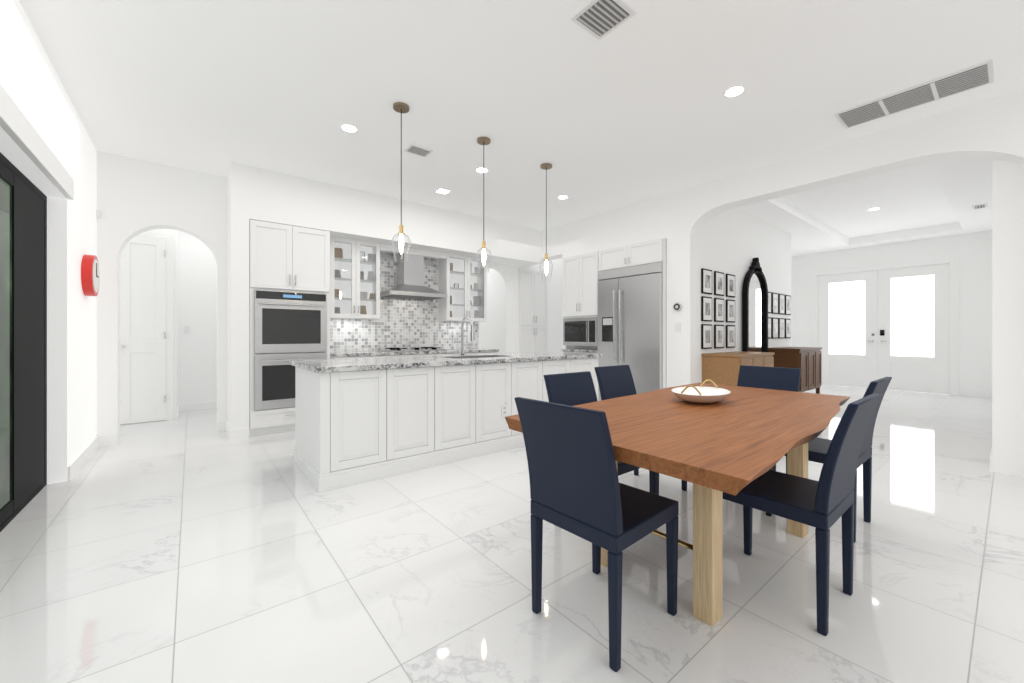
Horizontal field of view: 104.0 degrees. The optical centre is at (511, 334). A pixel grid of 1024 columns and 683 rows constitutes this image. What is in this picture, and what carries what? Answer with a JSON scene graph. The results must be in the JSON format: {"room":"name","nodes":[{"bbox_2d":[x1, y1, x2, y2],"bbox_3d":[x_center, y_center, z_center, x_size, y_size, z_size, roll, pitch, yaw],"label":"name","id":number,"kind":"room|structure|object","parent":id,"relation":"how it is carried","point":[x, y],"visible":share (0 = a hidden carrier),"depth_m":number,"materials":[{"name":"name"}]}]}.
{"room":"kitchen","nodes":[
{"label":"kitchen","id":0,"kind":"room"},
{"bbox_2d":[0,0,96,483],"bbox_3d":[-1.425,-0.375,0.396,0.200,3.050,12.400,0,0,-39],"label":"wall","id":1,"kind":"structure","parent":0,"point":[31,84],"depth_m":3.13,"materials":[{"name":"white paint"}]},
{"bbox_2d":[0,152,46,531],"bbox_3d":[-1.789,0.042,0.777,0.080,2.216,5.842,0,0,-39],"label":"sliding door","id":2,"kind":"structure","parent":1,"relation":"in","point":[23,340],"depth_m":2.62,"materials":[{"name":"black"}]},
{"bbox_2d":[0,84,73,199],"bbox_3d":[-1.622,-1.145,0.834,0.038,0.160,5.930,0,0,-39],"label":"blind valance","id":3,"kind":"object","parent":1,"relation":"attached to","point":[20,130],"visible":0.96,"depth_m":2.35,"materials":[{"name":"white"}]},
{"bbox_2d":[67,436,99,480],"bbox_3d":[-3.891,1.095,3.644,0.014,0.110,1.246,0,0,-39],"label":"baseboard","id":4,"kind":"structure","parent":1,"relation":"attached to","point":[78,462],"depth_m":3.53,"materials":[{"name":"white"}]},
{"bbox_2d":[81,254,99,295],"bbox_3d":[-3.899,-0.550,3.706,0.075,0.380,0.380,0,0,-39],"label":"wall clock","id":5,"kind":"object","parent":1,"relation":"attached to","point":[90,277],"visible":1,"depth_m":3.60,"materials":[{"name":"red plastic"}]},
{"bbox_2d":[96,209,100,217],"bbox_3d":[-4.274,-1.250,4.136,0.028,0.080,0.080,0,0,-39],"label":"sensor","id":6,"kind":"object","parent":1,"relation":"attached to","point":[98,213],"visible":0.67,"depth_m":4.11,"materials":[{"name":"white plastic"}]},
{"bbox_2d":[120,229,179,424],"bbox_3d":[-5.035,-0.375,5.545,0.605,3.050,0.670,0,0,-39],"label":"wall","id":7,"kind":"structure","parent":0,"point":[176,233],"depth_m":5.47,"materials":[{"name":"white paint"}]},
{"bbox_2d":[120,231,173,423],"bbox_3d":[-4.825,-0.113,5.231,0.610,2.525,0.075,0,0,-39],"label":"hall door","id":8,"kind":"structure","parent":7,"relation":"in","point":[147,326],"depth_m":5.27,"materials":[{"name":"white wood"}]},
{"bbox_2d":[177,404,179,418],"bbox_3d":[-4.786,1.095,5.728,0.014,0.110,0.674,0,0,-39],"label":"baseboard","id":9,"kind":"structure","parent":7,"relation":"attached to","point":[178,407],"depth_m":5.74,"materials":[{"name":"white"}]},
{"bbox_2d":[180,231,216,403],"bbox_3d":[-4.607,-0.375,6.419,2.365,3.050,0.120,0,0,-39],"label":"wall","id":10,"kind":"structure","parent":0,"point":[195,310],"depth_m":6.16,"materials":[{"name":"white paint"}]},
{"bbox_2d":[184,326,189,333],"bbox_3d":[-4.936,-0.080,6.072,0.070,0.120,0.006,0,0,-39],"label":"light switch","id":11,"kind":"object","parent":10,"relation":"attached to","point":[186,329],"visible":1,"depth_m":6.07,"materials":[{"name":"white plastic"}]},
{"bbox_2d":[180,401,216,410],"bbox_3d":[-4.369,1.095,6.524,1.660,0.110,0.014,0,0,-39],"label":"baseboard","id":12,"kind":"structure","parent":10,"relation":"attached to","point":[213,404],"depth_m":6.15,"materials":[{"name":"white"}]},
{"bbox_2d":[97,151,561,442],"bbox_3d":[-1.514,-0.375,6.476,7.665,3.050,0.200,0,0,-39],"label":"wall","id":13,"kind":"structure","parent":0,"point":[135,197],"depth_m":4.43,"materials":[{"name":"white paint"}]},
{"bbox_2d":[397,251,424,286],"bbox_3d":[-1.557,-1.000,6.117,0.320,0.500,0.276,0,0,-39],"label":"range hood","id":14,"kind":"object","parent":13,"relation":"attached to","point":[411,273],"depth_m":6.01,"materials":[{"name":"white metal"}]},
{"bbox_2d":[227,162,542,429],"bbox_3d":[-1.434,-0.375,6.058,4.663,3.050,0.550,0,0,-39],"label":"wall","id":15,"kind":"structure","parent":0,"point":[258,194],"depth_m":4.97,"materials":[{"name":"white paint"}]},
{"bbox_2d":[224,422,231,439],"bbox_3d":[-3.258,1.095,4.589,0.022,0.110,0.564,0,0,-39],"label":"baseboard","id":16,"kind":"structure","parent":15,"relation":"attached to","point":[226,426],"depth_m":4.52,"materials":[{"name":"white"}]},
{"bbox_2d":[322,250,478,352],"bbox_3d":[-1.593,-0.508,6.274,2.550,1.483,0.009,0,0,-39],"label":"backsplash","id":17,"kind":"structure","parent":15,"relation":"attached to","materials":[{"name":"tile"}]},
{"bbox_2d":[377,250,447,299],"bbox_3d":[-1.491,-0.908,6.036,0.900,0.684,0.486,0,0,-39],"label":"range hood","id":18,"kind":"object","parent":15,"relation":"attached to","point":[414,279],"depth_m":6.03,"materials":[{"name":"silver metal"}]},
{"bbox_2d":[480,268,505,352],"bbox_3d":[-0.669,-0.375,8.753,3.500,3.050,0.100,0,0,-39],"label":"wall","id":19,"kind":"structure","parent":0,"point":[492,331],"depth_m":8.93,"materials":[{"name":"white paint"}]},
{"bbox_2d":[0,384,1023,682],"bbox_3d":[2.495,1.210,4.882,16.000,0.120,14.500,0,0,-39],"label":"floor","id":20,"kind":"structure","parent":0,"point":[194,546],"depth_m":1.90,"materials":[{"name":"tile"}]},
{"bbox_2d":[249,219,332,436],"bbox_3d":[-2.778,-0.076,4.962,0.846,2.452,0.574,0,0,-39],"label":"tall cabinet","id":21,"kind":"object","parent":20,"relation":"on","point":[306,285],"depth_m":4.69,"materials":[{"name":"white wood"}]},
{"bbox_2d":[333,355,376,358],"bbox_3d":[-2.206,0.713,5.406,0.508,0.875,0.596,0,0,-39],"label":"base cabinet","id":22,"kind":"object","parent":20,"relation":"on","point":[334,356],"depth_m":5.16,"materials":[{"name":"white"}]},
{"bbox_2d":[333,347,496,358],"bbox_3d":[-1.403,0.254,6.036,2.550,0.038,0.616,0,0,-39],"label":"countertop","id":23,"kind":"structure","parent":22,"relation":"on","point":[448,350],"depth_m":5.71,"materials":[{"name":"white stone"}]},
{"bbox_2d":[378,346,448,351],"bbox_3d":[-1.471,0.210,6.010,0.900,0.045,0.500,0,0,-39],"label":"cooktop","id":24,"kind":"object","parent":23,"relation":"in","point":[380,348],"depth_m":6.00,"materials":[{"name":"silver metal"}]},
{"bbox_2d":[377,355,392,357],"bbox_3d":[-1.968,0.713,5.596,0.313,0.875,0.596,0,0,-39],"label":"base cabinet","id":25,"kind":"object","parent":20,"relation":"on","point":[378,356],"depth_m":5.42,"materials":[{"name":"white"}]},
{"bbox_2d":[393,355,435,356],"bbox_3d":[-1.464,0.713,6.000,1.086,0.875,0.596,0,0,-39],"label":"base cabinet","id":26,"kind":"object","parent":20,"relation":"on","point":[393,355],"depth_m":5.62,"materials":[{"name":"white"}]},
{"bbox_2d":[294,356,601,491],"bbox_3d":[-0.452,0.713,4.270,3.188,0.875,0.914,0,0,-39],"label":"kitchen island","id":27,"kind":"object","parent":20,"relation":"on","point":[359,420],"depth_m":3.40,"materials":[{"name":"white wood"}]},
{"bbox_2d":[290,352,601,371],"bbox_3d":[-0.452,0.253,4.270,3.236,0.040,0.970,0,0,-39],"label":"island countertop","id":28,"kind":"structure","parent":27,"relation":"on","point":[362,364],"depth_m":3.66,"materials":[{"name":"grey stone"}]},
{"bbox_2d":[460,316,473,355],"bbox_3d":[-0.482,0.010,4.526,0.119,0.444,0.245,0,0,-39],"label":"faucet","id":29,"kind":"object","parent":28,"relation":"on","point":[462,353],"depth_m":4.56,"materials":[{"name":"silver metal"}]},
{"bbox_2d":[501,404,507,417],"bbox_3d":[-0.075,0.757,3.996,0.070,0.115,0.007,0,0,-39],"label":"outlet","id":30,"kind":"object","parent":27,"relation":"attached to","point":[504,407],"depth_m":3.99,"materials":[{"name":"white plastic"}]},
{"bbox_2d":[465,351,480,353],"bbox_3d":[-0.904,0.713,6.448,0.453,0.875,0.596,0,0,-39],"label":"base cabinet","id":31,"kind":"object","parent":20,"relation":"on","point":[466,352],"depth_m":6.30,"materials":[{"name":"white"}]},
{"bbox_2d":[481,351,498,353],"bbox_3d":[-0.612,0.713,6.683,0.508,0.875,0.596,0,0,-39],"label":"base cabinet","id":32,"kind":"object","parent":20,"relation":"on","point":[482,352],"depth_m":6.48,"materials":[{"name":"white"}]},
{"bbox_2d":[519,268,547,352],"bbox_3d":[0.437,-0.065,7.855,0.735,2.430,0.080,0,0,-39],"label":"pantry cabinet","id":33,"kind":"object","parent":20,"relation":"on","point":[533,311],"visible":0.75,"depth_m":7.83,"materials":[{"name":"white wood"}]},
{"bbox_2d":[561,251,599,353],"bbox_3d":[1.306,-0.076,6.657,0.648,2.452,0.762,0,0,-39],"label":"kitchen cabinet","id":34,"kind":"object","parent":20,"relation":"on","point":[579,291],"depth_m":6.47,"materials":[{"name":"white wood"}]},
{"bbox_2d":[515,397,678,671],"bbox_3d":[0.349,0.700,1.628,0.540,0.900,0.420,0,0,-42],"label":"chair","id":35,"kind":"object","parent":20,"relation":"on","point":[577,488],"visible":1,"depth_m":1.48,"materials":[{"name":"blue leather"}]},
{"bbox_2d":[544,371,657,529],"bbox_3d":[0.528,0.700,2.428,0.420,0.900,0.540,0,0,-39],"label":"chair","id":36,"kind":"object","parent":20,"relation":"on","point":[573,388],"visible":0.15,"depth_m":2.54,"materials":[{"name":"blue leather"}]},
{"bbox_2d":[597,238,666,400],"bbox_3d":[1.865,-0.076,5.920,0.697,2.452,1.072,0,0,-39],"label":"fridge","id":37,"kind":"object","parent":20,"relation":"on","point":[632,308],"visible":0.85,"depth_m":5.62,"materials":[{"name":"silver metal"}]},
{"bbox_2d":[594,365,686,494],"bbox_3d":[0.972,0.700,3.041,0.420,0.900,0.540,0,0,-39],"label":"chair","id":38,"kind":"object","parent":20,"relation":"on","point":[616,381],"visible":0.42,"depth_m":3.17,"materials":[{"name":"blue fabric"}]},
{"bbox_2d":[505,383,849,626],"bbox_3d":[1.071,0.767,2.150,2.060,0.765,1.154,0,0,-39],"label":"dining table","id":39,"kind":"object","parent":20,"relation":"on","point":[736,440],"visible":0.71,"depth_m":1.61,"materials":[{"name":"brown wood"}]},
{"bbox_2d":[671,379,730,403],"bbox_3d":[1.096,0.328,2.326,0.419,0.112,0.310,0,0,-39],"label":"bowl","id":40,"kind":"object","parent":39,"relation":"on","point":[700,394],"visible":1,"depth_m":2.25,"materials":[{"name":"white ceramic"}]},
{"bbox_2d":[701,351,774,385],"bbox_3d":[3.113,0.698,5.470,1.130,0.905,0.505,0,0,-39],"label":"sideboard","id":41,"kind":"object","parent":20,"relation":"on","point":[721,368],"visible":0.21,"depth_m":5.17,"materials":[{"name":"brown wood"}]},
{"bbox_2d":[742,257,767,351],"bbox_3d":[3.841,-0.035,6.306,0.840,2.370,0.070,0,0,-39],"label":"floor mirror","id":42,"kind":"object","parent":20,"relation":"on","point":[754,313],"visible":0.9,"depth_m":6.29,"materials":[{"name":"black mirror"}]},
{"bbox_2d":[737,365,800,470],"bbox_3d":[1.820,0.700,2.983,0.540,0.900,0.420,0,0,-39],"label":"chair","id":43,"kind":"object","parent":20,"relation":"on","point":[779,378],"visible":0.21,"depth_m":3.10,"materials":[{"name":"blue leather"}]},
{"bbox_2d":[768,347,821,393],"bbox_3d":[4.795,0.682,6.809,1.160,0.935,0.512,0,0,-39],"label":"chest","id":44,"kind":"object","parent":20,"relation":"on","point":[807,361],"visible":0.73,"depth_m":6.49,"materials":[{"name":"brown wood"}]},
{"bbox_2d":[723,393,881,635],"bbox_3d":[1.247,0.700,1.787,0.420,0.900,0.540,0,0,-39],"label":"chair","id":45,"kind":"object","parent":20,"relation":"on","point":[824,504],"visible":0.81,"depth_m":1.63,"materials":[{"name":"blue leather"}]},
{"bbox_2d":[766,377,891,542],"bbox_3d":[1.941,0.700,2.471,0.420,0.900,0.540,0,0,-39],"label":"chair","id":46,"kind":"object","parent":20,"relation":"on","point":[818,448],"visible":0.46,"depth_m":2.39,"materials":[{"name":"blue leather"}]},
{"bbox_2d":[19,0,1023,255],"bbox_3d":[2.495,-2.040,4.882,16.000,0.280,14.500,0,0,-39],"label":"ceiling","id":47,"kind":"structure","parent":0,"point":[637,108],"depth_m":3.13,"materials":[{"name":"white paint"}]},
{"bbox_2d":[339,123,358,132],"bbox_3d":[-1.494,-1.897,3.672,0.169,0.006,0.169,0,0,30],"label":"recessed light","id":48,"kind":"object","parent":47,"relation":"in","point":[350,128],"depth_m":3.67,"materials":[{"name":"white plastic"}]},
{"bbox_2d":[392,102,410,262],"bbox_3d":[-0.921,-1.254,3.324,0.152,1.289,0.152,0,0,-39],"label":"pendant light","id":49,"kind":"object","parent":47,"relation":"hanging from","point":[400,107],"visible":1,"depth_m":3.32,"materials":[{"name":"clear glass"}]},
{"bbox_2d":[404,144,432,156],"bbox_3d":[-0.962,-1.890,4.111,0.240,0.018,0.180,0,0,-39],"label":"ceiling vent","id":50,"kind":"object","parent":47,"relation":"in","point":[418,150],"visible":1,"depth_m":4.09,"materials":[{"name":"white plastic"}]},
{"bbox_2d":[434,188,451,194],"bbox_3d":[-0.911,-1.897,5.280,0.180,0.006,0.180,0,0,-39],"label":"recessed light","id":51,"kind":"object","parent":47,"relation":"in","point":[441,190],"depth_m":5.28,"materials":[{"name":"white"}]},
{"bbox_2d":[475,167,488,172],"bbox_3d":[-0.346,-1.897,4.606,0.169,0.006,0.169,0,0,27],"label":"recessed light","id":52,"kind":"object","parent":47,"relation":"in","point":[479,169],"depth_m":4.60,"materials":[{"name":"white"}]},
{"bbox_2d":[476,137,490,271],"bbox_3d":[-0.275,-1.254,3.893,0.152,1.289,0.152,0,0,-39],"label":"pendant light","id":53,"kind":"object","parent":47,"relation":"hanging from","point":[483,141],"visible":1,"depth_m":3.89,"materials":[{"name":"clear glass"}]},
{"bbox_2d":[540,163,552,279],"bbox_3d":[0.384,-1.254,4.479,0.152,1.289,0.152,0,0,-39],"label":"pendant light","id":54,"kind":"object","parent":47,"relation":"hanging from","point":[545,166],"visible":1,"depth_m":4.48,"materials":[{"name":"brown metal"}]},
{"bbox_2d":[557,195,568,198],"bbox_3d":[0.700,-1.897,5.508,0.169,0.006,0.169,0,0,42],"label":"recessed light","id":55,"kind":"object","parent":47,"relation":"in","point":[560,196],"depth_m":5.51,"materials":[{"name":"white"}]},
{"bbox_2d":[570,0,635,39],"bbox_3d":[0.539,-1.890,2.373,0.270,0.018,0.270,0,0,-39],"label":"ceiling vent","id":56,"kind":"object","parent":47,"relation":"in","point":[599,19],"visible":0.98,"depth_m":2.37,"materials":[{"name":"white plastic"}]},
{"bbox_2d":[722,84,746,97],"bbox_3d":[1.731,-1.897,3.117,0.169,0.006,0.169,0,0,30],"label":"recessed light","id":57,"kind":"object","parent":47,"relation":"in","point":[734,91],"depth_m":3.11,"materials":[{"name":"white plastic"}]},
{"bbox_2d":[867,207,880,210],"bbox_3d":[5.914,-2.056,6.533,0.169,0.007,0.169,0,0,12],"label":"recessed light","id":58,"kind":"object","parent":47,"relation":"in","point":[871,209],"depth_m":6.54,"materials":[{"name":"white plastic"}]},
{"bbox_2d":[834,59,993,128],"bbox_3d":[3.182,-1.890,3.209,0.380,0.020,0.870,0,0,-39],"label":"ceiling vent","id":59,"kind":"object","parent":47,"relation":"in","point":[964,80],"visible":0.98,"depth_m":3.14,"materials":[{"name":"white plastic"}]},
{"bbox_2d":[972,203,986,208],"bbox_3d":[6.889,-1.890,5.891,0.220,0.018,0.140,0,0,-39],"label":"ceiling vent","id":60,"kind":"object","parent":47,"relation":"in","point":[979,206],"visible":1,"depth_m":5.87,"materials":[{"name":"white plastic"}]},
{"bbox_2d":[543,194,712,382],"bbox_3d":[1.493,-0.375,6.629,0.620,3.050,3.320,0,0,-39],"label":"wall","id":61,"kind":"structure","parent":0,"point":[642,221],"depth_m":5.96,"materials":[{"name":"white paint"}]},
{"bbox_2d":[713,208,790,352],"bbox_3d":[3.953,-0.375,6.582,3.160,3.050,0.170,0,0,-39],"label":"wall","id":62,"kind":"structure","parent":0,"point":[741,240],"depth_m":6.19,"materials":[{"name":"white paint"}]},
{"bbox_2d":[667,88,1023,387],"bbox_3d":[4.655,-0.375,2.387,0.250,3.050,7.905,0,0,-39],"label":"wall","id":63,"kind":"structure","parent":0,"point":[991,128],"depth_m":4.15,"materials":[{"name":"white paint"}]},
{"bbox_2d":[673,303,681,310],"bbox_3d":[2.179,-0.368,5.248,0.032,0.094,0.110,0,0,-39],"label":"thermostat","id":64,"kind":"object","parent":63,"relation":"attached to","point":[677,306],"depth_m":5.24,"materials":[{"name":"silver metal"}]},
{"bbox_2d":[675,323,680,331],"bbox_3d":[2.184,-0.099,5.242,0.032,0.106,0.069,0,0,-39],"label":"light switch","id":65,"kind":"object","parent":63,"relation":"attached to","point":[677,325],"depth_m":5.26,"materials":[{"name":"white plastic"}]},
{"bbox_2d":[791,230,991,392],"bbox_3d":[7.803,-0.375,8.493,0.200,3.050,3.700,0,0,-39],"label":"wall","id":66,"kind":"structure","parent":0,"point":[973,251],"depth_m":7.53,"materials":[{"name":"white paint"}]},
{"bbox_2d":[811,257,959,395],"bbox_3d":[7.763,-0.160,8.488,0.189,2.620,2.320,0,0,-39],"label":"front doors","id":67,"kind":"structure","parent":66,"relation":"in","point":[899,323],"depth_m":8.30,"materials":[{"name":"white wood"}]},
{"bbox_2d":[960,390,991,398],"bbox_3d":[8.589,1.095,7.342,0.014,0.110,0.480,0,0,-39],"label":"baseboard","id":68,"kind":"structure","parent":66,"relation":"attached to","point":[962,393],"depth_m":7.37,"materials":[{"name":"white"}]},
{"bbox_2d":[992,160,1023,476],"bbox_3d":[6.555,-0.375,5.213,6.250,3.050,0.260,0,0,-39],"label":"wall","id":69,"kind":"structure","parent":0,"point":[1007,318],"depth_m":3.30,"materials":[{"name":"white paint"}]},
{"bbox_2d":[990,448,991,471],"bbox_3d":[6.391,1.095,5.257,6.050,0.110,0.014,0,0,-39],"label":"baseboard","id":70,"kind":"structure","parent":69,"relation":"attached to","point":[991,448],"depth_m":3.37,"materials":[{"name":"white"}]}
]}

